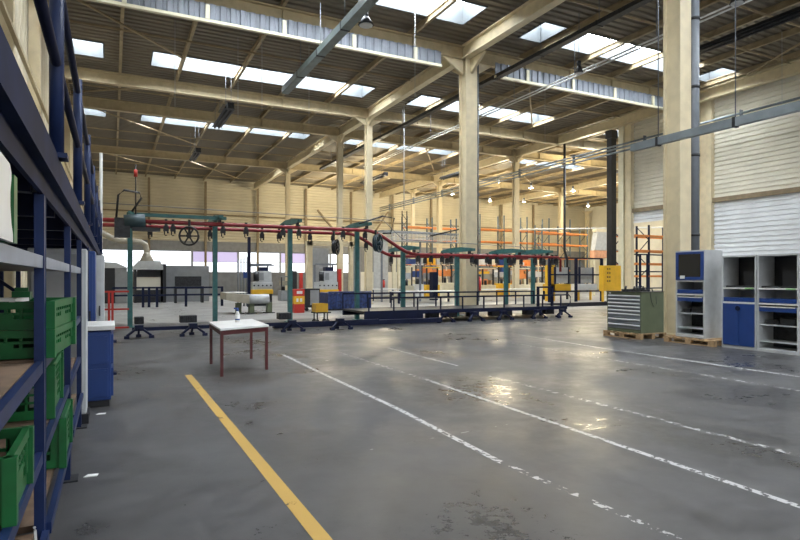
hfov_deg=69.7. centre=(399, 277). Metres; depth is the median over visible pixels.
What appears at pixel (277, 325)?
floor track
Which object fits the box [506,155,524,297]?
steel column
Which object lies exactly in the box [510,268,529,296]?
machine
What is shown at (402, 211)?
lattice mast
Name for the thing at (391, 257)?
trolley
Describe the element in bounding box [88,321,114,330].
countertop
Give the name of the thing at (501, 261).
box
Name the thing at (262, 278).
machine
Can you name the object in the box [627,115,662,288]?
door
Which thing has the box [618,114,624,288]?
trim
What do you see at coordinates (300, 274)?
pillar
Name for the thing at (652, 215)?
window
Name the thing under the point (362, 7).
cable tray
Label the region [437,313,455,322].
tripod foot
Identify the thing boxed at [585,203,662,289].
wall
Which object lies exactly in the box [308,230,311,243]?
trolley
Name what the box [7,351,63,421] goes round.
crate
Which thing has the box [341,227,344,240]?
trolley
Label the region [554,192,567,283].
steel column
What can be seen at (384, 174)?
heater
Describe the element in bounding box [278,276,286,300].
machine
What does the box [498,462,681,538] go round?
floor line
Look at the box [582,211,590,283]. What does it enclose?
steel column
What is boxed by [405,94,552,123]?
window
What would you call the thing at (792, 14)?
pipe
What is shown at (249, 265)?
mast
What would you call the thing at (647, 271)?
fence
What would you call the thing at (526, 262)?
box
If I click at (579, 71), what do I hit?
pendant lamp
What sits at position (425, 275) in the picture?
machine
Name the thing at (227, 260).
window
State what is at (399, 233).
gantry
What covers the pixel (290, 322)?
tripod foot
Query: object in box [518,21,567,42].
window
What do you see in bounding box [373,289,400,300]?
table
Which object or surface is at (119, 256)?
window
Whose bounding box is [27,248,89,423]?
tall cabinet
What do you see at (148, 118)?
window
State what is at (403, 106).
pipe
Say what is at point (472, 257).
trolley
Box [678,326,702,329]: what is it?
shelf
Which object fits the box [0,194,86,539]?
shelving rack
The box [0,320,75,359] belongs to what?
crate
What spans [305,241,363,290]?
portal
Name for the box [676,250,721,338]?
tall cabinet
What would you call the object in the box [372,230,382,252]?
wheel
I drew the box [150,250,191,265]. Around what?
window
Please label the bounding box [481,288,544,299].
table
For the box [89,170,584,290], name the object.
wall
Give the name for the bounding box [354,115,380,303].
steel column
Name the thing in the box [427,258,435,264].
box
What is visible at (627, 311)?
base cabinet
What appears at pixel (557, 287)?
machine
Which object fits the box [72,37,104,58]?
window
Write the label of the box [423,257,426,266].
trolley
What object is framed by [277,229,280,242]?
trolley
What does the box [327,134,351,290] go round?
steel column
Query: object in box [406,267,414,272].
box
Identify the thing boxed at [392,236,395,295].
post
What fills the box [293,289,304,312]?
base cabinet
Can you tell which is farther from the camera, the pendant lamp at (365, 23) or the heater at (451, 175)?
the heater at (451, 175)
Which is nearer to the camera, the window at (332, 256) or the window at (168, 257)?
the window at (168, 257)
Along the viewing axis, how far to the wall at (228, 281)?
47.83 m
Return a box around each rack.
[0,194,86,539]
[237,257,246,305]
[401,216,456,286]
[479,214,570,283]
[534,224,587,283]
[616,225,662,290]
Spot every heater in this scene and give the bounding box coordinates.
[189,148,200,161]
[212,102,234,128]
[360,153,387,184]
[439,171,458,179]
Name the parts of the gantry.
post, post, raised arm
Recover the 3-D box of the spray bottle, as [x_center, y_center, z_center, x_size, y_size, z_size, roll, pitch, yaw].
[-2.809,0.637,9.890,0.102,0.254,0.083,0,0,-27]
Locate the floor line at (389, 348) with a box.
[389,348,457,365]
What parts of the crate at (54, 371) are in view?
panel, panel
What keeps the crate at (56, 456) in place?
on the shelving rack at (17, 376)
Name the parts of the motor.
motor, arm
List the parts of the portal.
post, post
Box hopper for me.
[590,229,606,295]
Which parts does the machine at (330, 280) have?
red post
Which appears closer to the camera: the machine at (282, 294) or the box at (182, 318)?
the box at (182, 318)
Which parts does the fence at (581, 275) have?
post, edge frame, rail, post, rail, edge frame, rail, edge frame, post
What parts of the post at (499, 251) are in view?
cross arm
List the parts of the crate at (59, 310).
panel, panel, panel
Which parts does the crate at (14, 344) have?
panel, panel, panel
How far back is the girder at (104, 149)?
48.50 m
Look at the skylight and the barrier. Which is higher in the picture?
the skylight
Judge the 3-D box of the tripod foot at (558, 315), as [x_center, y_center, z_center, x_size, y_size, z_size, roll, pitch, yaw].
[6.139,1.340,21.876,0.680,0.320,0.500,0,0,-27]
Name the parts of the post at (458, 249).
cross arm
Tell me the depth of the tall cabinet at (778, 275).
11.75 m
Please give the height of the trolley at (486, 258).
0.503 m
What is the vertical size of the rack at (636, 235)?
5.400 m
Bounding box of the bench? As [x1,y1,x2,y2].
[174,276,203,302]
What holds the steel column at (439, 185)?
on the floor
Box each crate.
[0,297,75,330]
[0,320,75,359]
[0,425,33,527]
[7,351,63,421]
[46,398,72,468]
[312,303,327,311]
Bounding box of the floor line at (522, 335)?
[522,335,798,376]
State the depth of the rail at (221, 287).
29.50 m
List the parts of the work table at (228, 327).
leg, leg, frame, leg, leg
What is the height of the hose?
0.656 m
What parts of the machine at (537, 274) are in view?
post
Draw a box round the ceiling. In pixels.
[47,0,799,207]
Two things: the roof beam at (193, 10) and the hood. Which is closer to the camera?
the roof beam at (193, 10)
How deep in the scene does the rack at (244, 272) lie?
30.44 m
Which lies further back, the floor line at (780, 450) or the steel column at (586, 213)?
the steel column at (586, 213)
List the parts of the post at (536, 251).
cross arm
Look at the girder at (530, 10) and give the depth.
26.22 m
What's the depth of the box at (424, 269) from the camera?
51.26 m
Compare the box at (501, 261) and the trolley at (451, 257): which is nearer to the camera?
the trolley at (451, 257)
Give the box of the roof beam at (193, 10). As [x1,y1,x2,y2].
[87,0,441,67]
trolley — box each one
[163,219,168,235]
[170,219,175,235]
[208,226,211,240]
[220,221,225,237]
[243,222,248,237]
[260,228,263,241]
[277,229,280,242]
[280,224,285,238]
[296,225,301,239]
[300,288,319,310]
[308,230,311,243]
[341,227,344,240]
[363,228,366,241]
[364,242,367,251]
[389,253,392,265]
[416,252,419,265]
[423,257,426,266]
[429,252,432,265]
[440,252,443,265]
[449,253,452,265]
[470,253,473,265]
[485,253,488,265]
[495,254,498,265]
[507,254,510,265]
[512,254,515,266]
[533,255,536,266]
[539,255,542,266]
[550,255,553,266]
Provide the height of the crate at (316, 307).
0.279 m
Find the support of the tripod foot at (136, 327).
on the floor
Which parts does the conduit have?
hanger rod, hanger rod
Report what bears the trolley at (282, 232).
hanging from the rail at (148, 221)
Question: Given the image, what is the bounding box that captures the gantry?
[377,229,458,301]
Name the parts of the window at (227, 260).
pane, pane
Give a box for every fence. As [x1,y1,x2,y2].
[548,257,602,301]
[634,254,662,290]
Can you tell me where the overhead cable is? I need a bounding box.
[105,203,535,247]
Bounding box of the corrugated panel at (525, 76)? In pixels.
[494,62,662,109]
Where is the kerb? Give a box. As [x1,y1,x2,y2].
[535,302,606,306]
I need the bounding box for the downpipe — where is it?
[691,0,699,249]
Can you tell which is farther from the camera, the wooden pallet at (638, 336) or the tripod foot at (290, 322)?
the tripod foot at (290, 322)
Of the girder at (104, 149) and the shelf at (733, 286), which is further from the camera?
the girder at (104, 149)
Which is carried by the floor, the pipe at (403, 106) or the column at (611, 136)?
the column at (611, 136)
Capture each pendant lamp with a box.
[358,12,373,28]
[574,60,583,74]
[729,0,744,6]
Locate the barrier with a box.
[105,291,128,328]
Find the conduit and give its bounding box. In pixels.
[363,0,751,166]
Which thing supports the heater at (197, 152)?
hanging from the ceiling
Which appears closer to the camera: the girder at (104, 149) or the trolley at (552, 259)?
the trolley at (552, 259)
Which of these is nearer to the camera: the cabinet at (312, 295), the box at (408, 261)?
the cabinet at (312, 295)
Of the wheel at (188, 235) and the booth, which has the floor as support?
the booth
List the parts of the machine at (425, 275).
post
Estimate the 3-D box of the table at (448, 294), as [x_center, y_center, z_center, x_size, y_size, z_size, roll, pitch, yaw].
[1.502,1.140,35.045,4.273,0.720,1.300,0,0,-27]
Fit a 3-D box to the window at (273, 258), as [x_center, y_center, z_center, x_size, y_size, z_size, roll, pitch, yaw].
[-14.870,-1.650,60.731,4.429,2.200,0.100,0,0,-27]
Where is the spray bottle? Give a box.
[234,308,239,321]
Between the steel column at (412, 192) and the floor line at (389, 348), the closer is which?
the floor line at (389, 348)
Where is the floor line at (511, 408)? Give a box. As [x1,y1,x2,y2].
[433,382,799,507]
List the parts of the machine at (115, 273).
lid, door panel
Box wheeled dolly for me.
[311,311,330,320]
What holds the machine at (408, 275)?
on the floor
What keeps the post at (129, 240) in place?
on the floor
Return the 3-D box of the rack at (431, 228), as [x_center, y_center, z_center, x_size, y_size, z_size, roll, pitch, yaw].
[3.046,-2.350,59.203,5.920,7.700,1.280,0,0,-27]
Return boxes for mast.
[247,237,273,306]
[402,211,406,279]
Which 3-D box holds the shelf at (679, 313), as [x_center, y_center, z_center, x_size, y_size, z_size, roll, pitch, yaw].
[6.897,0.810,13.257,0.560,0.020,0.664,0,0,-27]
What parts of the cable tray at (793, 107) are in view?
joint plate, hanger rod, joint plate, hanger rod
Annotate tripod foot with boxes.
[124,325,153,338]
[179,323,207,336]
[281,320,305,331]
[330,318,352,329]
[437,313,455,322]
[467,312,484,321]
[497,311,513,319]
[530,310,547,318]
[555,309,572,317]
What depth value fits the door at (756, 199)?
28.08 m
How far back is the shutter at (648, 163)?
33.64 m
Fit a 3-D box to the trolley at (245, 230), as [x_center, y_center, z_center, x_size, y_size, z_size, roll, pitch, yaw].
[-4.868,-1.499,18.144,0.150,0.503,0.180,0,0,-27]
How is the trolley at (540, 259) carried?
hanging from the rail at (148, 221)
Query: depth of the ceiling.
29.19 m
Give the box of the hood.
[133,261,162,269]
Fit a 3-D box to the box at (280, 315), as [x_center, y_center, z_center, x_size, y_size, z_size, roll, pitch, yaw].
[-3.290,1.073,16.295,0.360,0.185,0.320,0,0,-27]
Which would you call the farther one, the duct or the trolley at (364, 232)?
the duct
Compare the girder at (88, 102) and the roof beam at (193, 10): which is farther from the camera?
the girder at (88, 102)
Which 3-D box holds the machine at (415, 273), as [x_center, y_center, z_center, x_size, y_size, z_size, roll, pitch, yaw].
[1.274,0.243,41.912,0.660,2.514,0.820,0,0,-27]
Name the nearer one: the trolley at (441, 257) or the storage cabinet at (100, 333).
the storage cabinet at (100, 333)
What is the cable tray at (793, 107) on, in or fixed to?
hanging from the ceiling
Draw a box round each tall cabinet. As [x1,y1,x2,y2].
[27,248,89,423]
[96,255,104,320]
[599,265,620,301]
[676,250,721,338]
[722,255,756,350]
[757,253,799,355]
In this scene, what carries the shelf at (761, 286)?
attached to the tall cabinet at (778, 275)
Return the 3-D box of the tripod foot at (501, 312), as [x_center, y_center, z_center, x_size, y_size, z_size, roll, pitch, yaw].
[3.673,1.340,20.639,0.680,0.320,0.500,0,0,-27]
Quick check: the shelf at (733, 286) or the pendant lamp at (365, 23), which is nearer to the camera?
the shelf at (733, 286)
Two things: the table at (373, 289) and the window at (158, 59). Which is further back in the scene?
the table at (373, 289)
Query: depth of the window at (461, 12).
22.09 m
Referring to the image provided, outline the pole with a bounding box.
[99,153,102,254]
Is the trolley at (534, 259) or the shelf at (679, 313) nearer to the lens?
the shelf at (679, 313)
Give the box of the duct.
[103,231,153,260]
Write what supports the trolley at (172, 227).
hanging from the rail at (148, 221)
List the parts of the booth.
post, panel, post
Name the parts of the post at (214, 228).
cross arm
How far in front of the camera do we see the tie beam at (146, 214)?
17.24 m
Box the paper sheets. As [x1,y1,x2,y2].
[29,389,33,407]
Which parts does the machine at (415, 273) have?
post, post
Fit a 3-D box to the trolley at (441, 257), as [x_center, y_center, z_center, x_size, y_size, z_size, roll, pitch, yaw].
[1.564,-0.699,21.371,0.150,0.503,0.180,0,0,-27]
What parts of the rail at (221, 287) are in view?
post, post, post, rail, rail, post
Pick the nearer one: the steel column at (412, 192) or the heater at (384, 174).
the heater at (384, 174)
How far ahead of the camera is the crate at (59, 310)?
2.69 m
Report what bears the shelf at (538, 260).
on the floor
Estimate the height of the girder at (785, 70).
0.580 m
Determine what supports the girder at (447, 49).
on the steel column at (468, 71)
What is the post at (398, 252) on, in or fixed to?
on the floor
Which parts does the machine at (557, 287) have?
post, post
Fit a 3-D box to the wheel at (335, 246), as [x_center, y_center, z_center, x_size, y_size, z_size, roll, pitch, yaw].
[-2.342,-1.298,21.056,0.245,0.923,0.600,0,0,12]
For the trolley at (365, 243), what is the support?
hanging from the rail at (104, 224)
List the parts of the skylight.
pane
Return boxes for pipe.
[403,106,404,209]
[519,227,662,229]
[563,143,567,298]
[700,6,799,54]
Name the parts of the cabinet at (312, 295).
door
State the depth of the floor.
5.68 m
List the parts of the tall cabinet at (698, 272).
pane, tray drawer, glazed door, drawer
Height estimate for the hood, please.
0.526 m
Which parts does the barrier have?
post, post, rail, rail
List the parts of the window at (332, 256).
pane, pane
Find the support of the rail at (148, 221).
attached to the post at (407, 247)
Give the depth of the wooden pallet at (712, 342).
13.01 m
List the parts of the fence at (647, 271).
post, post, rail, post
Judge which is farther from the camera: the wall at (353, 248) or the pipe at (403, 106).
the wall at (353, 248)
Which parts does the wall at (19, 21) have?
post, post, rail, post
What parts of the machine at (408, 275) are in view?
post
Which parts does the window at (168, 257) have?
pane, pane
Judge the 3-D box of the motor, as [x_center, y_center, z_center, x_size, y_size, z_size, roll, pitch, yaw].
[-7.529,-2.200,16.473,1.200,2.100,0.400,0,0,-27]
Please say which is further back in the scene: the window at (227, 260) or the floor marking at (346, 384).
the window at (227, 260)
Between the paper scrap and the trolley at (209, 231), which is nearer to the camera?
the paper scrap
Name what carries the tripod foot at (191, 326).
on the floor
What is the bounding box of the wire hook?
[33,526,36,539]
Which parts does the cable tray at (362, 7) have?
hanger rod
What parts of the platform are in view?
guard rail, guard rail, frame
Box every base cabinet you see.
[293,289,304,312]
[607,291,663,333]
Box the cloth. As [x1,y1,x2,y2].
[0,298,28,301]
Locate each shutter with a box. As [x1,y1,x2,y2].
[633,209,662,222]
[634,115,662,207]
[714,74,799,197]
[714,192,799,255]
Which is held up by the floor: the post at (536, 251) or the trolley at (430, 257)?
the post at (536, 251)
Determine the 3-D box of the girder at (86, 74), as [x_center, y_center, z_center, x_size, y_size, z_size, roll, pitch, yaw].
[12.041,-9.530,40.389,62.250,0.560,0.300,0,0,-27]
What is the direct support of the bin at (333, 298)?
on the floor
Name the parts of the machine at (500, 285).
post, post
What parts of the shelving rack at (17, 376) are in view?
foot plate, foot plate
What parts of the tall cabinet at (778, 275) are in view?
handle, tray drawer, drawer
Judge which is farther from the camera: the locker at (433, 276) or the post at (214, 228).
the locker at (433, 276)
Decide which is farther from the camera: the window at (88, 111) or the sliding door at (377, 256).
the sliding door at (377, 256)
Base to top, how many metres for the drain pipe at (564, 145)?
11.130 m
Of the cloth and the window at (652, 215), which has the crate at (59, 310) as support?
the cloth
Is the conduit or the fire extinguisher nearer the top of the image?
the conduit
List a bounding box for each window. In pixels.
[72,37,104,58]
[84,108,106,116]
[103,249,143,266]
[140,114,310,138]
[150,50,375,97]
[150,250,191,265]
[192,251,237,272]
[238,252,279,272]
[280,252,304,272]
[330,253,347,272]
[343,139,456,154]
[357,0,487,24]
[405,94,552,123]
[510,159,590,169]
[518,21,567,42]
[700,67,738,81]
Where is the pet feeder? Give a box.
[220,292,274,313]
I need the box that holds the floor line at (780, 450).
[490,376,790,452]
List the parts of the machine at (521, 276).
post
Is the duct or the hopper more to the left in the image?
the duct
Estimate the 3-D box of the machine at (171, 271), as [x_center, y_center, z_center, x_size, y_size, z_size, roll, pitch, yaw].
[-13.579,0.359,36.709,2.600,2.282,0.200,0,0,-27]
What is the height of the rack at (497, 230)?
8.200 m
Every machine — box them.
[105,262,126,302]
[251,264,272,305]
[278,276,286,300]
[313,263,341,291]
[399,266,413,299]
[411,264,423,296]
[423,267,439,295]
[438,264,453,295]
[479,268,495,294]
[493,266,511,294]
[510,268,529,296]
[527,266,544,294]
[543,265,596,300]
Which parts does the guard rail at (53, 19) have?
post, plate, post, rail, post, post, post, post, post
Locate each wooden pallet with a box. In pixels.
[603,330,665,339]
[664,335,721,346]
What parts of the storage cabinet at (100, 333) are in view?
panel, panel, drawer, drawer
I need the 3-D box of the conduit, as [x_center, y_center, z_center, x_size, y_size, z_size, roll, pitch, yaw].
[4.319,-9.087,29.578,0.310,1.426,31.000,0,0,-27]
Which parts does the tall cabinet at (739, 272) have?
door, tray drawer, door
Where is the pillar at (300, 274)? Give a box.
[299,273,302,288]
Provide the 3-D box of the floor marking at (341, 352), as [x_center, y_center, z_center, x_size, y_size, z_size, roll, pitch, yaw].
[-0.410,1.497,9.997,0.115,0.001,3.688,0,0,-27]
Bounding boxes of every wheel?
[178,219,199,245]
[331,231,339,254]
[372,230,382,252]
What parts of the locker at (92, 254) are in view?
door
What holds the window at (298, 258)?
in the wall at (155, 190)
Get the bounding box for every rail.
[33,0,102,253]
[103,218,561,271]
[103,223,527,259]
[112,286,222,307]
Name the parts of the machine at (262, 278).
door, frame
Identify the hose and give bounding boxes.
[359,215,394,233]
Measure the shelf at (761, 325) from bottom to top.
0.020 m
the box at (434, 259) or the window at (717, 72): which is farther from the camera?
the box at (434, 259)
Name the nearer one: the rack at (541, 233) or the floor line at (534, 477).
the floor line at (534, 477)
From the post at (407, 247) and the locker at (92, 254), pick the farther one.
the post at (407, 247)
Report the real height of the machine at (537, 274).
2.564 m
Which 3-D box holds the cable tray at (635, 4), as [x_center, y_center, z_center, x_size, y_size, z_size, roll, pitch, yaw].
[1.747,-9.235,29.966,0.300,1.130,36.000,0,0,-27]
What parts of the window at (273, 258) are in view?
pane, pane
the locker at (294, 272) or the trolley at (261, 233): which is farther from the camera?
the locker at (294, 272)
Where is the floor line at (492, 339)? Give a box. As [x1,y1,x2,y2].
[492,339,799,390]
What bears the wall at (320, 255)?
on the floor
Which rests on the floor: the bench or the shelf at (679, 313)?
the bench
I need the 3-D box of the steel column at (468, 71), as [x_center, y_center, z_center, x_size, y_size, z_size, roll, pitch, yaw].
[2.909,-3.875,24.529,1.895,10.750,1.895,0,0,18]
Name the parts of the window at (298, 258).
pane, pane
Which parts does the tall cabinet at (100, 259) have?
door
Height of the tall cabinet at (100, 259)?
1.860 m
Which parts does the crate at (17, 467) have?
panel, panel, panel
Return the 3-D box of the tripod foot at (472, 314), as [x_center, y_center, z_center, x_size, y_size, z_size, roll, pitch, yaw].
[2.561,1.340,20.081,0.680,0.320,0.500,0,0,-27]
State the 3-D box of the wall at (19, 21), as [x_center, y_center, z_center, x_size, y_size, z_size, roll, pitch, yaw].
[-13.613,-4.325,22.416,0.470,11.650,70.280,0,0,-27]
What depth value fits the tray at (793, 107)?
11.61 m
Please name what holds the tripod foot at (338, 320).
on the floor
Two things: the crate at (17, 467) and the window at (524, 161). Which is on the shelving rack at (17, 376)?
the crate at (17, 467)
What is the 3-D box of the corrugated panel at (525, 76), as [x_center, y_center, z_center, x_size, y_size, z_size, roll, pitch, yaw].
[9.889,-9.020,27.763,12.890,0.660,0.160,0,0,-27]
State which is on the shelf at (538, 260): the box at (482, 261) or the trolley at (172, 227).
the box at (482, 261)
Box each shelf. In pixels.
[406,298,442,298]
[479,260,538,284]
[678,312,702,314]
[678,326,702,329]
[726,285,754,287]
[760,324,796,327]
[760,339,796,344]
[761,286,796,287]
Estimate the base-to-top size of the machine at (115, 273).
2.445 m
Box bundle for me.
[379,97,799,211]
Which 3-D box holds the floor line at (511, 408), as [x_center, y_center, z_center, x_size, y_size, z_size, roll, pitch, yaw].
[1.827,1.497,5.434,0.201,0.001,6.477,0,0,-27]
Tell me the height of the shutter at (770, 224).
5.401 m
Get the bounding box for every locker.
[89,251,95,320]
[293,271,296,288]
[429,272,437,299]
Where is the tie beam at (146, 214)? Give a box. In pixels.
[127,212,226,219]
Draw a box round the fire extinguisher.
[479,275,480,290]
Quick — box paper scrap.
[83,473,98,477]
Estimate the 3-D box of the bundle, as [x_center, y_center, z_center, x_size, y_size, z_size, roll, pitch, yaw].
[9.873,-7.625,39.637,0.200,0.650,54.000,0,0,-27]
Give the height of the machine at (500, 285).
2.504 m
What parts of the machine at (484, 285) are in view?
post, post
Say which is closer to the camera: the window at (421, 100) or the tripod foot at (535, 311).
the tripod foot at (535, 311)
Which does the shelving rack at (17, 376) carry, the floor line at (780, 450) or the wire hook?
the wire hook
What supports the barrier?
on the floor
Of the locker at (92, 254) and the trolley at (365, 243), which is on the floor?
the locker at (92, 254)
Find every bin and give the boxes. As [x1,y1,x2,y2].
[0,151,16,243]
[320,291,371,310]
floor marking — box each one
[185,375,332,539]
[283,355,501,461]
[341,352,431,380]
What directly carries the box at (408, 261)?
on the shelf
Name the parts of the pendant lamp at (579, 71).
lamp shade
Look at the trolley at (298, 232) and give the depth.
18.89 m
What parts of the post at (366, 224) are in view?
cross arm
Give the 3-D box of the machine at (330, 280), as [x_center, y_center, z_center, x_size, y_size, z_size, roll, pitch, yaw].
[-4.448,0.311,35.187,1.506,2.378,1.010,0,0,-27]
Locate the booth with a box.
[133,261,165,302]
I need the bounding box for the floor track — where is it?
[132,317,441,330]
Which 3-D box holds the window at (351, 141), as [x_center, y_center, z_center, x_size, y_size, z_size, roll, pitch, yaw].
[0.229,-10.505,44.364,9.800,0.890,1.500,0,0,-27]
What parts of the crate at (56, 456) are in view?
panel, panel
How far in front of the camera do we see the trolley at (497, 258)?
22.45 m
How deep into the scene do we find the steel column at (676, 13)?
15.07 m
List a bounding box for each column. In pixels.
[277,167,296,289]
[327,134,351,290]
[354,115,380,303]
[406,189,418,266]
[432,181,446,278]
[442,51,492,313]
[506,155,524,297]
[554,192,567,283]
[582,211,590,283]
[604,130,617,301]
[663,0,690,334]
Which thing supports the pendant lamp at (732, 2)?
hanging from the ceiling
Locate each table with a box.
[209,319,268,376]
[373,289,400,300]
[388,290,454,303]
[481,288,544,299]
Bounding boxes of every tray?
[282,0,378,93]
[319,0,652,169]
[630,0,799,151]
[630,100,799,151]
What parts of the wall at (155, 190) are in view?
wall post, wall post, wall post, wall post, wall rail, panel, wall post, wall post, wall post, wall post, wall post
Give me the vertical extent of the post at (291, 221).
3.500 m
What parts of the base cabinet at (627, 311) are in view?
drawer, handle rail, drawer, handle rail, drawer, handle rail, drawer, handle rail, drawer, handle rail, drawer, handle rail, drawer, handle rail, drawer, handle rail, frame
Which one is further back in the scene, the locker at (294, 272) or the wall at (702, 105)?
the locker at (294, 272)
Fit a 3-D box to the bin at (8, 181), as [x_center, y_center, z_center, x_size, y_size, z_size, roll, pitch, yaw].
[-1.213,-0.223,1.528,0.274,0.234,0.420,0,0,-27]
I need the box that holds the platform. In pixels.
[342,286,570,319]
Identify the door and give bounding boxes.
[374,239,387,295]
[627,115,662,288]
[706,74,799,255]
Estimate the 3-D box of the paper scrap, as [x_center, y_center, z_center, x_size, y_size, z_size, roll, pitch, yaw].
[-2.341,1.496,4.349,0.090,0.005,0.060,0,0,-15]
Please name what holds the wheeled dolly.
on the floor
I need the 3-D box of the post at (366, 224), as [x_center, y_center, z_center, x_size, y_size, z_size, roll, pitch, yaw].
[-1.544,-0.250,20.762,0.320,3.499,2.300,0,0,-27]
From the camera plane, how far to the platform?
20.59 m
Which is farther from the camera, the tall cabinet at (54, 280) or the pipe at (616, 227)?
the pipe at (616, 227)
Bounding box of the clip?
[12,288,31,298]
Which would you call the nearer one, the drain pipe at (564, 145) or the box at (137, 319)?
the box at (137, 319)
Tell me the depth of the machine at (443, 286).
46.76 m
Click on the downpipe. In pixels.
(695, 4)
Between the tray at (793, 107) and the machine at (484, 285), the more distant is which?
the machine at (484, 285)
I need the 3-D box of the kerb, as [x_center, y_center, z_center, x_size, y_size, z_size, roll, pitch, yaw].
[8.857,1.400,30.177,6.100,0.200,0.200,0,0,-27]
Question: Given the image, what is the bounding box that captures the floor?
[16,289,799,539]
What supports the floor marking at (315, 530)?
on the floor
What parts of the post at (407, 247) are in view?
cross arm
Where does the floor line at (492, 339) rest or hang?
on the floor
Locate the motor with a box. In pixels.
[114,164,159,237]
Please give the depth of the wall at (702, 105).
30.51 m
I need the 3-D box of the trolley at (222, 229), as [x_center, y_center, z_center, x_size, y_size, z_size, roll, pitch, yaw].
[-5.497,-1.499,17.828,0.150,0.503,0.180,0,0,-27]
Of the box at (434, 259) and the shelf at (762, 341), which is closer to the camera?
the shelf at (762, 341)
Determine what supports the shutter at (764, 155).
attached to the wall at (702, 105)
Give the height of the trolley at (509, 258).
0.503 m
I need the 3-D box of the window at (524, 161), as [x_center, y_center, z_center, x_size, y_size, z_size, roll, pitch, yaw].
[12.876,-10.505,50.710,9.500,0.890,1.500,0,0,-27]
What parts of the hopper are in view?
leg, lid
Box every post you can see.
[124,211,133,327]
[208,215,223,321]
[280,218,301,321]
[344,222,371,319]
[389,245,419,306]
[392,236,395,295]
[397,244,400,295]
[441,247,474,315]
[489,249,525,303]
[515,249,552,303]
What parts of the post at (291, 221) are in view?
cross arm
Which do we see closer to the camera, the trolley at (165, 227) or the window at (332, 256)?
the trolley at (165, 227)
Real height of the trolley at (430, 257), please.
0.503 m
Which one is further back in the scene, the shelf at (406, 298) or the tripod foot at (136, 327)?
the shelf at (406, 298)
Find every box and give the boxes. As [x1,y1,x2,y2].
[134,316,143,323]
[179,315,196,322]
[277,312,291,319]
[406,259,415,263]
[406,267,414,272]
[423,268,431,272]
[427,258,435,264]
[479,259,487,264]
[497,259,503,264]
[523,260,530,264]
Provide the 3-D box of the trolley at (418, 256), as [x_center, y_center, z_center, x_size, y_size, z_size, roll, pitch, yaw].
[0.656,-0.699,20.915,0.150,0.503,0.180,0,0,-27]
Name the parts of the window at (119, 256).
pane, pane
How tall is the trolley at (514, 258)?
0.503 m
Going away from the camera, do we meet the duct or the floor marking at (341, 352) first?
the floor marking at (341, 352)
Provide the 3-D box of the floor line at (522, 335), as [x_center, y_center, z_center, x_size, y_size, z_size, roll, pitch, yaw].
[4.609,1.497,11.902,0.349,0.001,7.032,0,0,-27]
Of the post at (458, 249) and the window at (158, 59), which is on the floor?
the post at (458, 249)
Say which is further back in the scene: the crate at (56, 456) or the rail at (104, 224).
the rail at (104, 224)
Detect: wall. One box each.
[0,0,83,312]
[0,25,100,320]
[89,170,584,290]
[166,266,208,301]
[209,273,305,295]
[313,248,328,287]
[353,248,360,290]
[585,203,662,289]
[624,57,799,288]
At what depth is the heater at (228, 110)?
28.52 m
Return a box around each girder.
[64,65,617,151]
[69,94,617,169]
[82,143,617,197]
[195,0,662,96]
[253,0,565,189]
[378,59,799,197]
[491,176,617,205]
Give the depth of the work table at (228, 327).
9.38 m
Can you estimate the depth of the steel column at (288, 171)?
48.65 m
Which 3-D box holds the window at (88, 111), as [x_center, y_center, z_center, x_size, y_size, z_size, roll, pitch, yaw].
[-18.675,-10.505,34.879,1.500,0.890,1.500,0,0,-27]
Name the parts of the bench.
leg, leg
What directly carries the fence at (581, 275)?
on the floor
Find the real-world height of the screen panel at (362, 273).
2.056 m
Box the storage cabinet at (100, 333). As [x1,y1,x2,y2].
[88,321,116,407]
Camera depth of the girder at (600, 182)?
63.18 m
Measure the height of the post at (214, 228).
3.500 m
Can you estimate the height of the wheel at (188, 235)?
0.802 m
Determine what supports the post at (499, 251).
on the floor
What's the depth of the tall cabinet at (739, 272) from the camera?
12.27 m
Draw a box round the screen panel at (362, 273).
[361,272,414,290]

